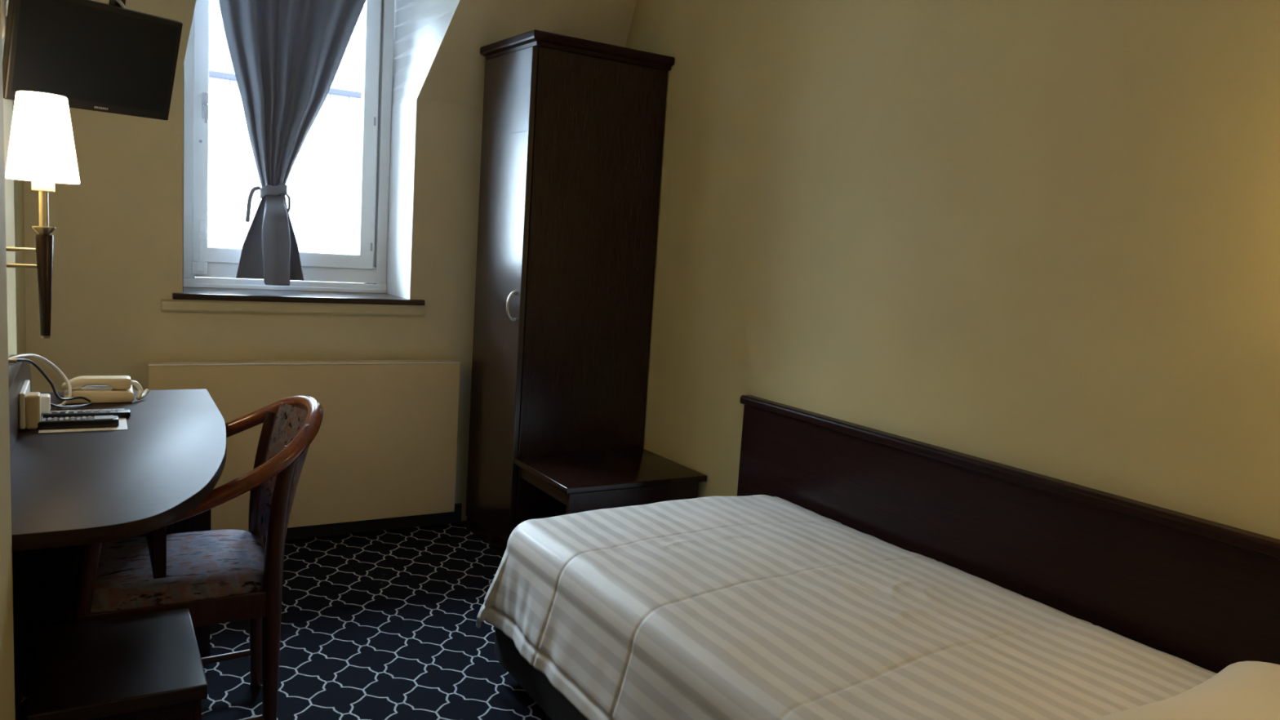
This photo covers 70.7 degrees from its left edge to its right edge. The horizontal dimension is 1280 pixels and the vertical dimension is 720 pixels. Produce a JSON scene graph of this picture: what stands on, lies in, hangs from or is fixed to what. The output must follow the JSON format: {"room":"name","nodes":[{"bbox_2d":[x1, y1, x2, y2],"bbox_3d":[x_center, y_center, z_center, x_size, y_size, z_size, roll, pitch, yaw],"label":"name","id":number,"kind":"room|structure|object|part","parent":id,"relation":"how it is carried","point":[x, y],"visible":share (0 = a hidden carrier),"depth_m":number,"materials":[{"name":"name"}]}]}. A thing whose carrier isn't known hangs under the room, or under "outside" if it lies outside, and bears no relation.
{"room":"hotel room","nodes":[
{"label":"hotel room","id":0,"kind":"room"},
{"bbox_2d":[0,0,15,719],"bbox_3d":[-0.300,-0.123,0.017,0.274,2.700,2.915,0,8,-31],"label":"wall pier","id":1,"kind":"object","parent":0,"point":[7,712],"visible":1,"depth_m":1.29,"materials":[{"name":"beige paint"}]},
{"bbox_2d":[12,99,26,354],"bbox_3d":[-1.623,-0.463,2.111,0.185,2.700,2.085,0,8,-31],"label":"wall","id":2,"kind":"structure","parent":0,"point":[18,184],"depth_m":2.87,"materials":[{"name":"beige paint"}]},
{"bbox_2d":[0,0,17,357],"bbox_3d":[-1.340,-0.467,1.840,0.019,1.150,1.331,0,8,-31],"label":"trim","id":3,"kind":"structure","parent":2,"relation":"attached to","point":[7,104],"depth_m":2.29,"materials":[{"name":"beige paint"}]},
{"bbox_2d":[8,358,16,363],"bbox_3d":[-1.328,0.002,1.884,0.041,0.009,0.009,0,8,-31],"label":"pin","id":4,"kind":"object","parent":2,"relation":"attached to","point":[10,360],"visible":0.52,"depth_m":1.89,"materials":[{"name":"gold metal"}]},
{"bbox_2d":[4,90,79,338],"bbox_3d":[-1.336,-0.316,2.005,0.156,0.537,0.139,0,8,-31],"label":"wall lamp","id":5,"kind":"object","parent":2,"relation":"attached to","point":[42,152],"visible":0.91,"depth_m":1.96,"materials":[{"name":"white fabric"}]},
{"bbox_3d":[-1.370,-0.245,1.996,0.065,0.010,0.010,0,8,-31],"label":"arm","id":6,"kind":"part","parent":5,"relation":"part of","materials":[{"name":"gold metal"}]},
{"bbox_3d":[-1.372,-0.209,2.001,0.065,0.010,0.010,0,8,-31],"label":"arm","id":7,"kind":"part","parent":5,"relation":"part of","materials":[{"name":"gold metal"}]},
{"bbox_3d":[-1.317,-0.489,1.989,0.139,0.187,0.139,0,8,-31],"label":"lamp shade","id":8,"kind":"part","parent":5,"relation":"part of","materials":[{"name":"white fabric"}]},
{"bbox_3d":[-1.327,-0.337,2.007,0.018,0.081,0.018,0,8,-31],"label":"stem","id":9,"kind":"part","parent":5,"relation":"part of","materials":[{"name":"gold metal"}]},
{"bbox_2d":[2,0,182,120],"bbox_3d":[-1.403,-0.813,2.255,0.240,0.383,0.418,7,8,27],"label":"television","id":10,"kind":"object","parent":2,"relation":"attached to","point":[112,58],"visible":0.98,"depth_m":2.21,"materials":[{"name":"black plastic"}]},
{"bbox_2d":[1,0,7,39],"bbox_3d":[-1.451,-0.796,2.059,0.062,0.147,0.042,0,8,-31],"label":"cable","id":11,"kind":"object","parent":10,"relation":"attached to","point":[4,16],"visible":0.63,"depth_m":2.04,"materials":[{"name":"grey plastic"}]},
{"bbox_2d":[92,0,125,8],"bbox_3d":[-1.315,-0.878,2.229,0.039,0.054,0.103,8,8,30],"label":"power cable","id":12,"kind":"object","parent":10,"relation":"attached to","point":[119,2],"visible":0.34,"depth_m":2.24,"materials":[{"name":"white plastic"}]},
{"bbox_2d":[23,62,483,521],"bbox_3d":[-1.268,-0.201,3.860,2.600,1.808,0.440,0,8,-31],"label":"wall","id":13,"kind":"structure","parent":0,"point":[117,234],"depth_m":3.29,"materials":[{"name":"beige paint"}]},
{"bbox_2d":[161,298,423,315],"bbox_3d":[-1.332,-0.204,3.545,0.970,0.046,0.025,0,8,-31],"label":"trim","id":14,"kind":"structure","parent":13,"relation":"attached to","point":[167,304],"depth_m":3.51,"materials":[{"name":"beige paint"}]},
{"bbox_2d":[172,287,425,305],"bbox_3d":[-1.406,-0.263,3.703,0.940,0.023,0.406,0,8,-31],"label":"windowsill","id":15,"kind":"structure","parent":13,"relation":"attached to","point":[188,293],"depth_m":3.59,"materials":[{"name":"stone"}]},
{"bbox_2d":[147,359,460,531],"bbox_3d":[-1.302,0.326,3.590,1.158,0.652,0.123,0,8,-31],"label":"panel radiator","id":16,"kind":"object","parent":13,"relation":"attached to","point":[384,446],"visible":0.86,"depth_m":3.61,"materials":[{"name":"beige metal"}]},
{"bbox_2d":[147,359,456,364],"bbox_3d":[-1.278,0.013,3.546,1.150,0.011,0.078,0,8,-31],"label":"grille","id":17,"kind":"object","parent":16,"relation":"attached to","point":[334,362],"depth_m":3.54,"materials":[{"name":"beige"}]},
{"bbox_2d":[265,502,462,542],"bbox_3d":[-1.472,0.686,3.610,1.580,0.085,0.014,0,8,-31],"label":"baseboard","id":18,"kind":"structure","parent":13,"relation":"attached to","point":[358,526],"depth_m":3.81,"materials":[{"name":"black wood"}]},
{"bbox_2d":[18,520,546,719],"bbox_3d":[-0.449,1.093,1.559,3.600,0.100,5.550,0,8,-31],"label":"floor","id":19,"kind":"structure","parent":0,"point":[378,624],"depth_m":2.80,"materials":[{"name":"blue carpet"}]},
{"bbox_2d":[25,608,207,719],"bbox_3d":[-1.023,0.773,1.770,0.277,0.410,0.385,0,8,-31],"label":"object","id":20,"kind":"object","parent":19,"relation":"on","point":[148,666],"visible":1,"depth_m":1.68,"materials":[{"name":"brown wood"}]},
{"bbox_3d":[-0.917,0.755,1.835,0.014,0.305,0.330,0,8,-31],"label":"door","id":21,"kind":"part","parent":20,"relation":"part of","materials":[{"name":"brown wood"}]},
{"bbox_2d":[8,354,226,719],"bbox_3d":[-1.198,0.481,2.084,0.482,0.892,1.333,0,8,-31],"label":"desk","id":22,"kind":"object","parent":19,"relation":"on","point":[68,490],"visible":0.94,"depth_m":1.89,"materials":[{"name":"laminate"}]},
{"bbox_2d":[18,379,50,429],"bbox_3d":[-1.435,0.104,2.142,0.056,0.086,0.200,0,8,-31],"label":"power socket","id":23,"kind":"object","parent":22,"relation":"attached to","point":[31,404],"visible":0.94,"depth_m":2.06,"materials":[{"name":"white plastic"}]},
{"bbox_3d":[-1.454,0.103,2.131,0.012,0.084,0.200,0,8,-31],"label":"plate","id":24,"kind":"part","parent":23,"relation":"part of","materials":[{"name":"white plastic"}]},
{"bbox_2d":[8,353,71,408],"bbox_3d":[-1.503,0.054,2.242,0.041,0.153,0.253,4,7,0],"label":"white flex","id":25,"kind":"object","parent":22,"relation":"on","point":[28,355],"visible":0.84,"depth_m":2.33,"materials":[{"name":"white plastic"}]},
{"bbox_2d":[16,358,93,408],"bbox_3d":[-1.460,0.058,2.244,0.090,0.146,0.280,3,7,-9],"label":"black flex","id":26,"kind":"object","parent":22,"relation":"on","point":[34,364],"visible":0.9,"depth_m":2.29,"materials":[{"name":"black plastic"}]},
{"bbox_2d":[38,408,128,433],"bbox_3d":[-1.360,0.147,2.208,0.177,0.001,0.267,0,8,-31],"label":"paper sheet","id":27,"kind":"object","parent":22,"relation":"on","point":[122,425],"visible":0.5,"depth_m":2.12,"materials":[{"name":"white paper"}]},
{"bbox_2d":[36,415,119,430],"bbox_3d":[-1.327,0.147,2.130,0.165,0.022,0.046,0,8,-31],"label":"remote control","id":28,"kind":"object","parent":27,"relation":"on","point":[98,421],"visible":1,"depth_m":2.12,"materials":[{"name":"black plastic"}]},
{"bbox_2d":[42,408,130,417],"bbox_3d":[-1.369,0.135,2.235,0.185,0.017,0.042,0,8,-31],"label":"remote control","id":29,"kind":"object","parent":27,"relation":"on","point":[121,413],"visible":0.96,"depth_m":2.23,"materials":[{"name":"black plastic"}]},
{"bbox_2d":[61,375,149,404],"bbox_3d":[-1.474,0.072,2.491,0.207,0.066,0.160,0,8,-31],"label":"telephone","id":30,"kind":"object","parent":22,"relation":"on","point":[97,388],"visible":0.98,"depth_m":2.43,"materials":[{"name":"beige plastic"}]},
{"bbox_3d":[-1.499,0.069,2.512,0.105,0.005,0.078,0,8,-31],"label":"keypad panel","id":31,"kind":"part","parent":30,"relation":"part of","materials":[{"name":"grey plastic"}]},
{"bbox_3d":[-1.391,0.081,2.503,0.034,0.052,0.058,3,7,-3],"label":"cord","id":32,"kind":"part","parent":30,"relation":"part of","materials":[{"name":"white plastic"}]},
{"bbox_3d":[-1.427,0.505,2.467,0.457,0.722,0.023,0,8,-31],"label":"panel","id":33,"kind":"part","parent":22,"relation":"part of","materials":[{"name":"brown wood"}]},
{"bbox_2d":[59,395,323,719],"bbox_3d":[-1.083,0.508,2.204,0.561,0.826,0.502,0,8,-31],"label":"armchair","id":34,"kind":"object","parent":19,"relation":"on","point":[220,575],"visible":0.77,"depth_m":2.08,"materials":[{"name":"wood"}]},
{"bbox_3d":[-1.187,0.655,1.937,0.061,0.583,0.041,0,8,-31],"label":"leg","id":35,"kind":"part","parent":34,"relation":"part of","materials":[{"name":"brown wood"}]},
{"bbox_3d":[-1.125,0.490,2.162,0.444,0.068,0.400,0,8,-31],"label":"seat","id":36,"kind":"part","parent":34,"relation":"part of","materials":[{"name":"fabric"}]},
{"bbox_3d":[-1.125,0.540,2.171,0.415,0.062,0.408,0,8,-31],"label":"seat frame","id":37,"kind":"part","parent":34,"relation":"part of","materials":[{"name":"brown wood"}]},
{"bbox_3d":[-1.021,0.514,2.443,0.076,0.764,0.045,0,8,-31],"label":"leg","id":38,"kind":"part","parent":34,"relation":"part of","materials":[{"name":"brown wood"}]},
{"bbox_3d":[-0.847,0.571,2.124,0.080,0.750,0.042,-3,10,-44],"label":"leg","id":39,"kind":"part","parent":34,"relation":"part of","materials":[{"name":"brown wood"}]},
{"bbox_3d":[-0.879,0.300,2.277,0.117,0.335,0.324,0,8,-31],"label":"backrest","id":40,"kind":"part","parent":34,"relation":"part of","materials":[{"name":"fabric"}]},
{"bbox_2d":[493,627,587,719],"bbox_3d":[0.510,0.831,1.990,0.959,0.440,2.005,0,8,-31],"label":"bed","id":41,"kind":"object","parent":19,"relation":"on","point":[554,704],"visible":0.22,"depth_m":2.37,"materials":[{"name":"grey fabric"}]},
{"bbox_2d":[475,494,1217,719],"bbox_3d":[0.461,0.729,1.997,1.043,0.367,2.096,0,8,-31],"label":"duvet","id":42,"kind":"object","parent":41,"relation":"on","point":[757,606],"visible":0.98,"depth_m":1.97,"materials":[{"name":"white fabric"}]},
{"bbox_2d":[1089,661,1279,719],"bbox_3d":[0.976,0.610,1.343,0.770,0.129,0.514,0,8,-31],"label":"pillow","id":43,"kind":"object","parent":42,"relation":"on","point":[1242,690],"visible":1,"depth_m":1.44,"materials":[{"name":"white fabric"}]},
{"bbox_2d":[465,29,675,553],"bbox_3d":[-0.322,-0.244,3.783,0.655,2.034,0.454,0,8,-31],"label":"wardrobe","id":44,"kind":"object","parent":19,"relation":"on","point":[572,133],"visible":0.92,"depth_m":3.60,"materials":[{"name":"brown wood"}]},
{"bbox_3d":[-0.570,-0.248,3.649,0.022,1.922,0.408,-1,8,-36],"label":"door","id":45,"kind":"part","parent":44,"relation":"part of","materials":[{"name":"brown wood"}]},
{"bbox_3d":[-0.500,-0.209,3.500,0.041,0.117,0.011,0,8,-31],"label":"handle","id":46,"kind":"part","parent":44,"relation":"part of","materials":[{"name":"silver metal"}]},
{"bbox_3d":[-0.258,-1.227,3.664,0.655,0.049,0.454,0,8,-31],"label":"cornice","id":47,"kind":"part","parent":44,"relation":"part of","materials":[{"name":"brown wood"}]},
{"bbox_2d":[513,448,706,527],"bbox_3d":[-0.132,0.618,3.530,0.603,0.412,0.471,0,8,-31],"label":"nightstand","id":48,"kind":"object","parent":19,"relation":"on","point":[554,485],"visible":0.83,"depth_m":3.43,"materials":[{"name":"brown wood"}]},
{"bbox_3d":[-0.251,0.599,3.720,0.555,0.388,0.020,0,8,-31],"label":"panel","id":49,"kind":"part","parent":48,"relation":"part of","materials":[{"name":"brown wood"}]},
{"bbox_3d":[-0.357,0.464,3.379,0.018,0.053,0.412,0,8,-31],"label":"rail","id":50,"kind":"part","parent":48,"relation":"part of","materials":[{"name":"brown wood"}]},
{"bbox_3d":[-0.029,0.658,3.354,0.555,0.388,0.020,0,8,-31],"label":"panel","id":51,"kind":"part","parent":48,"relation":"part of","materials":[{"name":"brown wood"}]},
{"bbox_2d":[218,0,365,196],"bbox_3d":[-1.383,-1.142,3.621,0.672,0.966,0.081,0,8,-31],"label":"drape","id":52,"kind":"object","parent":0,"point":[286,55],"depth_m":3.62,"materials":[{"name":"grey fabric"}]},
{"bbox_2d":[93,0,636,299],"bbox_3d":[-1.144,-1.079,3.642,2.760,1.684,0.718,0,8,-31],"label":"ceiling","id":53,"kind":"structure","parent":0,"point":[455,75],"depth_m":3.76,"materials":[{"name":"beige paint"}]},
{"bbox_2d":[183,0,395,293],"bbox_3d":[-1.470,-0.981,3.784,0.845,1.374,0.139,0,8,-31],"label":"window","id":54,"kind":"structure","parent":53,"relation":"in","point":[204,266],"depth_m":3.89,"materials":[{"name":"white paint"}]},
{"bbox_3d":[-1.721,-0.999,3.575,0.022,0.120,0.049,0,8,-31],"label":"handle","id":55,"kind":"part","parent":54,"relation":"part of","materials":[{"name":"grey plastic"}]},
{"bbox_3d":[-1.350,-1.616,3.577,0.853,0.018,0.018,0,8,-31],"label":"curtain rod","id":56,"kind":"object","parent":53,"relation":"attached to","visible":0},
{"bbox_2d":[218,0,365,285],"bbox_3d":[-1.396,-0.964,3.642,0.671,1.324,0.102,0,8,-29],"label":"curtain","id":57,"kind":"object","parent":56,"relation":"hanging from","point":[286,55],"visible":1,"depth_m":3.63,"materials":[{"name":"grey fabric"}]},
{"bbox_2d":[235,193,303,285],"bbox_3d":[-1.492,-0.492,3.657,0.262,0.372,0.094,0,8,-31],"label":"drape","id":58,"kind":"object","parent":57,"relation":"hanging from","point":[270,253],"depth_m":3.65,"materials":[{"name":"grey fabric"}]},
{"bbox_2d":[625,0,1279,539],"bbox_3d":[1.211,-0.275,2.082,0.200,2.700,5.100,0,8,-31],"label":"wall","id":59,"kind":"structure","parent":0,"point":[1041,237],"depth_m":2.38,"materials":[{"name":"beige paint"}]},
{"bbox_2d":[737,395,1279,673],"bbox_3d":[0.971,0.636,2.254,0.045,0.703,2.401,0,8,-31],"label":"headboard","id":60,"kind":"object","parent":59,"relation":"attached to","point":[1205,593],"visible":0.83,"depth_m":2.22,"materials":[{"name":"brown wood"}]},
{"bbox_3d":[0.992,0.303,2.214,0.045,0.031,2.401,0,8,-31],"label":"cap rail","id":61,"kind":"part","parent":60,"relation":"part of","materials":[{"name":"brown wood"}]},
{"label":"outside","id":62,"kind":"structure","parent":0,"visible":0},
{"bbox_2d":[207,0,364,282],"bbox_3d":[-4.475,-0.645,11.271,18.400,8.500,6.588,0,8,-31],"label":"window pane","id":63,"kind":"structure","parent":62,"point":[322,182],"depth_m":8.21,"materials":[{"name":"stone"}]}
]}

